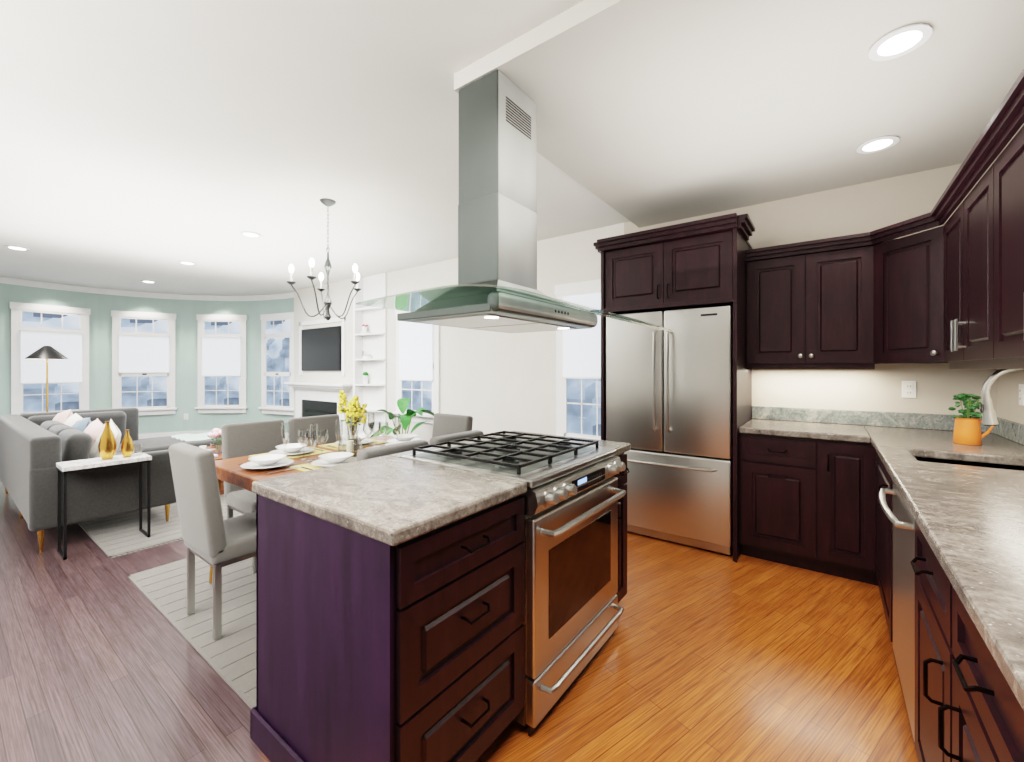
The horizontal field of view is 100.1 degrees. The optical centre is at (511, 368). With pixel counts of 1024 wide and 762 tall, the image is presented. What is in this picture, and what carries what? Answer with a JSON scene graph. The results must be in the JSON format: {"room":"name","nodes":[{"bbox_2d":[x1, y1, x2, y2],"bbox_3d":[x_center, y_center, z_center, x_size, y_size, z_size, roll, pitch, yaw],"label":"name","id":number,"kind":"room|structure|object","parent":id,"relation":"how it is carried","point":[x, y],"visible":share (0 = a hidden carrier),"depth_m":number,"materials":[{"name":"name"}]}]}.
{"room":"open-plan kitchen","nodes":[
{"label":"open-plan kitchen","id":0,"kind":"room"},
{"bbox_2d":[0,276,293,439],"bbox_3d":[-6.508,-0.045,6.545,2.750,2.750,5.500,0,0,36],"label":"wall","id":1,"kind":"structure","parent":0,"point":[101,303],"depth_m":8.04,"materials":[{"name":"green paint"}]},
{"bbox_2d":[9,302,90,414],"bbox_3d":[-7.548,-0.098,7.041,0.070,1.895,0.950,0,0,31],"label":"window bay","id":2,"kind":"object","parent":1,"relation":"attached to","point":[64,330],"visible":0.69,"depth_m":7.02,"materials":[{"name":"white"}]},
{"bbox_2d":[111,310,176,415],"bbox_3d":[-6.736,-0.098,7.860,0.950,1.895,0.070,0,0,-32],"label":"window bay","id":3,"kind":"object","parent":1,"relation":"attached to","point":[144,363],"visible":0.83,"depth_m":7.86,"materials":[{"name":"white"}]},
{"bbox_2d":[195,314,247,412],"bbox_3d":[-5.579,-0.098,8.236,0.950,1.895,0.070,0,0,-4],"label":"window","id":4,"kind":"structure","parent":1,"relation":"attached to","point":[222,363],"depth_m":8.24,"materials":[{"name":"white"}]},
{"bbox_2d":[258,312,293,414],"bbox_3d":[-4.400,-0.098,8.034,0.950,1.895,0.070,0,0,24],"label":"window","id":5,"kind":"structure","parent":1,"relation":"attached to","point":[277,355],"depth_m":8.05,"materials":[{"name":"white glass"}]},
{"bbox_2d":[0,0,628,295],"bbox_3d":[-3.192,-1.480,4.091,12.300,0.120,5.800,0,0,36],"label":"ceiling","id":6,"kind":"structure","parent":0,"point":[156,141],"depth_m":2.66,"materials":[{"name":"white paint"}]},
{"bbox_2d":[5,246,29,250],"bbox_3d":[-5.782,-1.413,5.013,0.196,0.010,0.196,0,0,36],"label":"recessed light","id":7,"kind":"object","parent":6,"relation":"in","point":[18,248],"visible":1,"depth_m":5.01,"materials":[{"name":"white plastic"}]},
{"bbox_2d":[141,280,155,282],"bbox_3d":[-5.885,-1.413,6.942,0.196,0.010,0.196,0,0,36],"label":"recessed light","id":8,"kind":"object","parent":6,"relation":"in","point":[145,281],"visible":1,"depth_m":6.90,"materials":[{"name":"white plastic"}]},
{"bbox_2d":[178,261,195,264],"bbox_3d":[-4.329,-1.413,5.716,0.196,0.010,0.196,0,0,36],"label":"recessed light","id":9,"kind":"object","parent":6,"relation":"in","point":[186,262],"visible":0.98,"depth_m":5.72,"materials":[{"name":"white"}]},
{"bbox_2d":[240,231,260,237],"bbox_3d":[-2.747,-1.413,4.508,0.196,0.010,0.196,0,0,36],"label":"recessed light","id":10,"kind":"object","parent":6,"relation":"in","point":[250,234],"visible":0.92,"depth_m":4.49,"materials":[{"name":"white plastic"}]},
{"bbox_2d":[287,198,361,319],"bbox_3d":[-1.541,-0.915,3.648,0.604,1.010,0.581,0,0,36],"label":"chandelier","id":11,"kind":"object","parent":6,"relation":"hanging from","point":[327,202],"visible":1,"depth_m":3.60,"materials":[{"name":"grey metal"}]},
{"bbox_2d":[0,440,917,761],"bbox_3d":[-3.192,1.380,4.091,12.300,0.100,5.800,0,0,36],"label":"floor","id":12,"kind":"structure","parent":0,"point":[708,656],"depth_m":1.87,"materials":[{"name":"brown wood"}]},
{"bbox_2d":[56,421,151,559],"bbox_3d":[-3.077,0.863,3.247,0.260,0.932,0.490,0,0,36],"label":"side table","id":13,"kind":"object","parent":12,"relation":"on","point":[107,446],"visible":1,"depth_m":3.23,"materials":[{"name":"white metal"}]},
{"bbox_2d":[0,407,221,551],"bbox_3d":[-3.806,0.869,4.649,2.558,0.923,2.134,0,0,36],"label":"sofa","id":14,"kind":"object","parent":12,"relation":"on","point":[35,448],"visible":0.77,"depth_m":3.44,"materials":[{"name":"grey fabric"}]},
{"bbox_2d":[169,431,221,442],"bbox_3d":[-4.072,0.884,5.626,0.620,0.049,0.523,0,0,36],"label":"coffee table","id":15,"kind":"object","parent":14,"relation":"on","point":[183,438],"depth_m":5.49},
{"bbox_2d":[77,494,243,557],"bbox_3d":[-3.908,1.325,5.243,4.424,0.010,2.300,0,0,36],"label":"living room rug","id":16,"kind":"object","parent":12,"relation":"on","point":[114,536],"visible":0.02,"depth_m":3.53,"materials":[{"name":"grey fabric"}]},
{"bbox_2d":[24,346,67,411],"bbox_3d":[-5.656,0.517,5.218,0.380,1.604,0.380,0,0,36],"label":"floor lamp","id":17,"kind":"object","parent":16,"relation":"on","point":[46,352],"visible":0.62,"depth_m":5.17,"materials":[{"name":"black metal"}]},
{"bbox_2d":[199,428,223,494],"bbox_3d":[-3.352,0.986,4.801,0.900,0.666,0.550,0,0,36],"label":"coffee table","id":18,"kind":"object","parent":16,"relation":"on","point":[215,448],"visible":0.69,"depth_m":4.71,"materials":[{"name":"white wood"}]},
{"bbox_2d":[128,556,255,708],"bbox_3d":[-1.004,1.325,3.157,1.874,0.010,2.400,0,0,36],"label":"dining rug","id":19,"kind":"object","parent":12,"relation":"on","point":[229,656],"visible":0.1,"depth_m":2.33,"materials":[{"name":"beige fabric"}]},
{"bbox_2d":[169,443,255,640],"bbox_3d":[-1.489,0.856,2.342,0.420,0.927,0.526,0,0,36],"label":"dining chair","id":20,"kind":"object","parent":19,"relation":"on","point":[214,539],"visible":0.71,"depth_m":2.11,"materials":[{"name":"grey fabric"}]},
{"bbox_2d":[221,419,284,572],"bbox_3d":[-1.748,0.856,3.073,0.526,0.927,0.420,0,0,36],"label":"dining chair","id":21,"kind":"object","parent":19,"relation":"on","point":[248,438],"visible":0.4,"depth_m":3.07,"materials":[{"name":"grey fabric"}]},
{"bbox_2d":[288,414,340,446],"bbox_3d":[-1.469,0.856,3.450,0.526,0.927,0.420,0,0,36],"label":"dining chair","id":22,"kind":"object","parent":19,"relation":"on","point":[324,422],"visible":0.25,"depth_m":3.55,"materials":[{"name":"grey fabric"}]},
{"bbox_2d":[209,390,428,582],"bbox_3d":[-1.123,0.732,2.896,0.910,1.164,1.340,0,0,36],"label":"dining table","id":23,"kind":"object","parent":19,"relation":"on","point":[244,472],"visible":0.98,"depth_m":2.69,"materials":[{"name":"brown wood"}]},
{"bbox_2d":[357,440,428,460],"bbox_3d":[-0.787,0.856,2.361,0.526,0.927,0.420,0,0,36],"label":"dining chair","id":24,"kind":"object","parent":19,"relation":"on","point":[373,452],"visible":0.21,"depth_m":2.16,"materials":[{"name":"grey fabric"}]},
{"bbox_2d":[432,413,472,436],"bbox_3d":[-0.645,0.856,3.541,0.420,0.927,0.526,0,0,36],"label":"dining chair","id":25,"kind":"object","parent":19,"relation":"on","point":[445,424],"visible":0.12,"depth_m":3.68,"materials":[{"name":"grey fabric"}]},
{"bbox_2d":[429,430,483,444],"bbox_3d":[-0.507,0.856,2.739,0.526,0.927,0.420,0,0,36],"label":"dining chair","id":26,"kind":"object","parent":19,"relation":"on","point":[449,437],"visible":0.17,"depth_m":2.55,"materials":[{"name":"grey fabric"}]},
{"bbox_2d":[284,278,352,436],"bbox_3d":[-3.222,-0.044,7.162,1.860,2.748,0.290,0,0,36],"label":"fireplace","id":27,"kind":"object","parent":12,"relation":"on","point":[316,393],"visible":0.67,"depth_m":7.11,"materials":[{"name":"white paint"}]},
{"bbox_2d":[302,326,341,370],"bbox_3d":[-3.207,-0.330,7.183,1.200,0.720,0.037,0,0,36],"label":"tv","id":28,"kind":"object","parent":27,"relation":"attached to","point":[321,349],"visible":0.94,"depth_m":7.11,"materials":[{"name":"black plastic"}]},
{"bbox_2d":[353,273,386,437],"bbox_3d":[-2.143,-0.044,6.435,0.600,2.748,0.176,0,0,36],"label":"shelf","id":29,"kind":"object","parent":12,"relation":"on","point":[372,394],"visible":0.73,"depth_m":6.49,"materials":[{"name":"white wood"}]},
{"bbox_2d":[360,324,371,383],"bbox_3d":[-2.214,-0.229,6.496,0.188,0.905,0.090,0,0,36],"label":"decor","id":30,"kind":"object","parent":29,"relation":"on","point":[366,356],"visible":0.98,"depth_m":6.47,"materials":[{"name":"white ceramic"}]},
{"bbox_2d":[371,398,433,436],"bbox_3d":[-1.406,0.852,5.378,0.857,0.956,0.889,0,0,36],"label":"floor plant","id":31,"kind":"object","parent":12,"relation":"on","point":[408,415],"visible":0.42,"depth_m":5.33,"materials":[{"name":"green plant"}]},
{"bbox_2d":[250,447,630,761],"bbox_3d":[-0.118,0.889,1.905,0.895,0.884,1.567,0,0,36],"label":"kitchen island","id":32,"kind":"object","parent":12,"relation":"on","point":[458,600],"depth_m":1.35,"materials":[{"name":"purple wood"}]},
{"bbox_2d":[252,435,617,542],"bbox_3d":[-0.206,0.420,1.844,0.817,0.048,1.360,0,0,36],"label":"island countertop","id":33,"kind":"structure","parent":32,"relation":"on","point":[391,498],"depth_m":1.54,"materials":[{"name":"grey stone"}]},
{"bbox_2d":[400,431,626,737],"bbox_3d":[0.037,0.847,2.034,0.800,0.967,0.765,0,0,36],"label":"range","id":34,"kind":"object","parent":32,"relation":"in","point":[571,610],"depth_m":1.76,"materials":[{"name":"silver metal"}]},
{"bbox_2d":[498,431,629,450],"bbox_3d":[0.261,0.424,2.489,0.800,0.041,0.227,0,0,36],"label":"island countertop","id":35,"kind":"structure","parent":32,"relation":"on","point":[561,439],"depth_m":2.32,"materials":[{"name":"grey stone"}]},
{"bbox_2d":[606,305,732,554],"bbox_3d":[1.316,0.435,3.484,0.940,1.760,0.713,0,0,36],"label":"fridge","id":36,"kind":"object","parent":12,"relation":"on","point":[669,407],"visible":0.75,"depth_m":3.19,"materials":[{"name":"silver metal"}]},
{"bbox_2d":[737,433,832,574],"bbox_3d":[1.983,0.887,3.101,0.515,0.884,0.626,0,0,36],"label":"base cabinet","id":37,"kind":"object","parent":12,"relation":"on","point":[785,484],"depth_m":2.85,"materials":[{"name":"brown wood"}]},
{"bbox_2d":[737,417,868,440],"bbox_3d":[2.055,0.425,3.036,0.708,0.040,0.646,0,0,36],"label":"countertop","id":38,"kind":"structure","parent":37,"relation":"on","point":[815,430],"depth_m":2.90,"materials":[{"name":"grey stone"}]},
{"bbox_2d":[833,441,860,581],"bbox_3d":[2.226,0.887,2.922,0.367,0.884,0.626,0,0,36],"label":"base cabinet","id":39,"kind":"object","parent":12,"relation":"on","point":[846,454],"depth_m":2.65,"materials":[{"name":"brown wood"}]},
{"bbox_2d":[885,473,908,720],"bbox_3d":[1.712,0.887,1.418,0.626,0.884,0.702,0,0,36],"label":"dishwasher","id":40,"kind":"object","parent":12,"relation":"on","point":[896,515],"depth_m":1.71,"materials":[{"name":"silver metal"}]},
{"bbox_2d":[873,453,1023,612],"bbox_3d":[2.165,0.887,2.030,0.626,0.884,0.820,0,0,36],"label":"base cabinet","id":41,"kind":"object","parent":12,"relation":"on","point":[878,473],"depth_m":2.26,"materials":[{"name":"brown wood"}]},
{"bbox_2d":[909,517,1004,761],"bbox_3d":[1.216,0.887,0.747,0.626,0.884,1.113,0,0,36],"label":"base cabinet","id":42,"kind":"object","parent":12,"relation":"on","point":[957,700],"depth_m":1.00,"materials":[{"name":"brown wood"}]},
{"bbox_2d":[865,425,1023,720],"bbox_3d":[1.314,0.427,0.897,0.646,0.045,4.966,0,0,36],"label":"countertop","id":43,"kind":"structure","parent":42,"relation":"on","point":[970,518],"depth_m":1.15,"materials":[{"name":"grey stone"}]},
{"bbox_2d":[948,393,993,444],"bbox_3d":[2.477,0.268,2.308,0.175,0.273,0.120,0,0,36],"label":"plant","id":44,"kind":"object","parent":43,"relation":"on","point":[967,429],"visible":0.98,"depth_m":2.29,"materials":[{"name":"plant"}]},
{"bbox_2d":[979,364,1023,469],"bbox_3d":[2.181,0.191,1.810,0.276,0.426,0.096,0,0,36],"label":"faucet","id":45,"kind":"object","parent":43,"relation":"on","point":[989,418],"depth_m":1.88,"materials":[{"name":"silver metal"}]},
{"bbox_2d":[1005,693,1023,761],"bbox_3d":[0.572,0.887,-0.124,0.626,0.884,1.344,0,0,36],"label":"base cabinet","id":46,"kind":"object","parent":12,"relation":"on","point":[1014,727],"depth_m":0.65,"materials":[{"name":"brown wood"}]},
{"bbox_2d":[387,158,996,440],"bbox_3d":[-0.355,-0.045,5.320,8.600,2.750,0.150,0,0,36],"label":"wall","id":47,"kind":"structure","parent":0,"point":[491,381],"depth_m":3.50,"materials":[{"name":"white paint"}]},
{"bbox_2d":[392,310,439,423],"bbox_3d":[-1.322,-0.072,5.897,0.930,1.605,0.070,0,0,36],"label":"window","id":48,"kind":"structure","parent":47,"relation":"in","point":[418,365],"depth_m":5.86,"materials":[{"name":"white"}]},
{"bbox_2d":[555,279,600,439],"bbox_3d":[0.776,-0.033,4.344,0.830,1.725,0.070,0,0,36],"label":"window","id":49,"kind":"structure","parent":47,"relation":"in","point":[578,383],"depth_m":4.40,"materials":[{"name":"white"}]},
{"bbox_2d":[601,225,748,313],"bbox_3d":[1.354,-0.730,3.536,0.960,0.520,0.676,0,0,36],"label":"upper cabinet","id":50,"kind":"object","parent":47,"relation":"attached to","point":[700,268],"depth_m":3.21,"materials":[{"name":"brown wood"}]},
{"bbox_2d":[741,241,860,364],"bbox_3d":[2.173,-0.433,3.118,0.796,0.795,0.374,0,0,36],"label":"upper cabinet","id":51,"kind":"object","parent":47,"relation":"attached to","point":[799,306],"depth_m":3.03,"materials":[{"name":"brown wood"}]},
{"bbox_2d":[902,381,915,397],"bbox_3d":[2.723,0.140,2.941,0.072,0.116,0.010,0,0,36],"label":"outlet","id":52,"kind":"object","parent":47,"relation":"attached to","point":[908,389],"visible":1,"depth_m":2.94,"materials":[{"name":"white plastic"}]},
{"bbox_2d":[454,0,1023,227],"bbox_3d":[1.389,-1.379,2.381,2.300,0.079,2.500,0,0,36],"label":"ceiling","id":53,"kind":"structure","parent":0,"point":[651,112],"depth_m":2.07,"materials":[{"name":"white paint"}]},
{"bbox_2d":[856,136,898,153],"bbox_3d":[2.172,-1.333,2.548,0.196,0.010,0.196,0,0,36],"label":"recessed light","id":54,"kind":"object","parent":53,"relation":"in","point":[878,144],"visible":1,"depth_m":2.54,"materials":[{"name":"white plastic"}]},
{"bbox_2d":[868,23,932,60],"bbox_3d":[1.583,-1.333,1.752,0.196,0.010,0.196,0,0,36],"label":"recessed light","id":55,"kind":"object","parent":53,"relation":"in","point":[899,42],"visible":0.96,"depth_m":1.75,"materials":[{"name":"white plastic"}]},
{"bbox_2d":[997,123,1023,424],"bbox_3d":[1.570,-0.045,0.567,0.150,2.750,5.500,0,0,36],"label":"wall","id":56,"kind":"structure","parent":0,"point":[1009,408],"depth_m":2.50,"materials":[{"name":"white paint"}]},
{"bbox_2d":[861,217,932,364],"bbox_3d":[2.580,-0.436,2.631,0.674,0.801,0.672,0,0,36],"label":"upper cabinet","id":57,"kind":"object","parent":56,"relation":"attached to","point":[897,274],"depth_m":2.65,"materials":[{"name":"brown wood"}]},
{"bbox_2d":[933,149,992,364],"bbox_3d":[2.261,-0.423,1.949,0.375,0.775,1.036,0,0,36],"label":"upper cabinet","id":58,"kind":"object","parent":56,"relation":"attached to","point":[962,247],"depth_m":2.00,"materials":[{"name":"brown wood"}]},
{"bbox_2d":[993,113,1023,364],"bbox_3d":[1.701,-0.423,1.154,0.331,0.775,1.172,0,0,36],"label":"upper cabinet","id":59,"kind":"object","parent":56,"relation":"attached to","point":[1008,169],"depth_m":1.53,"materials":[{"name":"brown wood"}]},
{"bbox_2d":[1019,384,1023,405],"bbox_3d":[2.784,0.140,2.344,0.010,0.116,0.072,0,0,36],"label":"outlet","id":60,"kind":"object","parent":56,"relation":"attached to","point":[1021,394],"visible":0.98,"depth_m":2.33,"materials":[{"name":"white plastic"}]}
]}

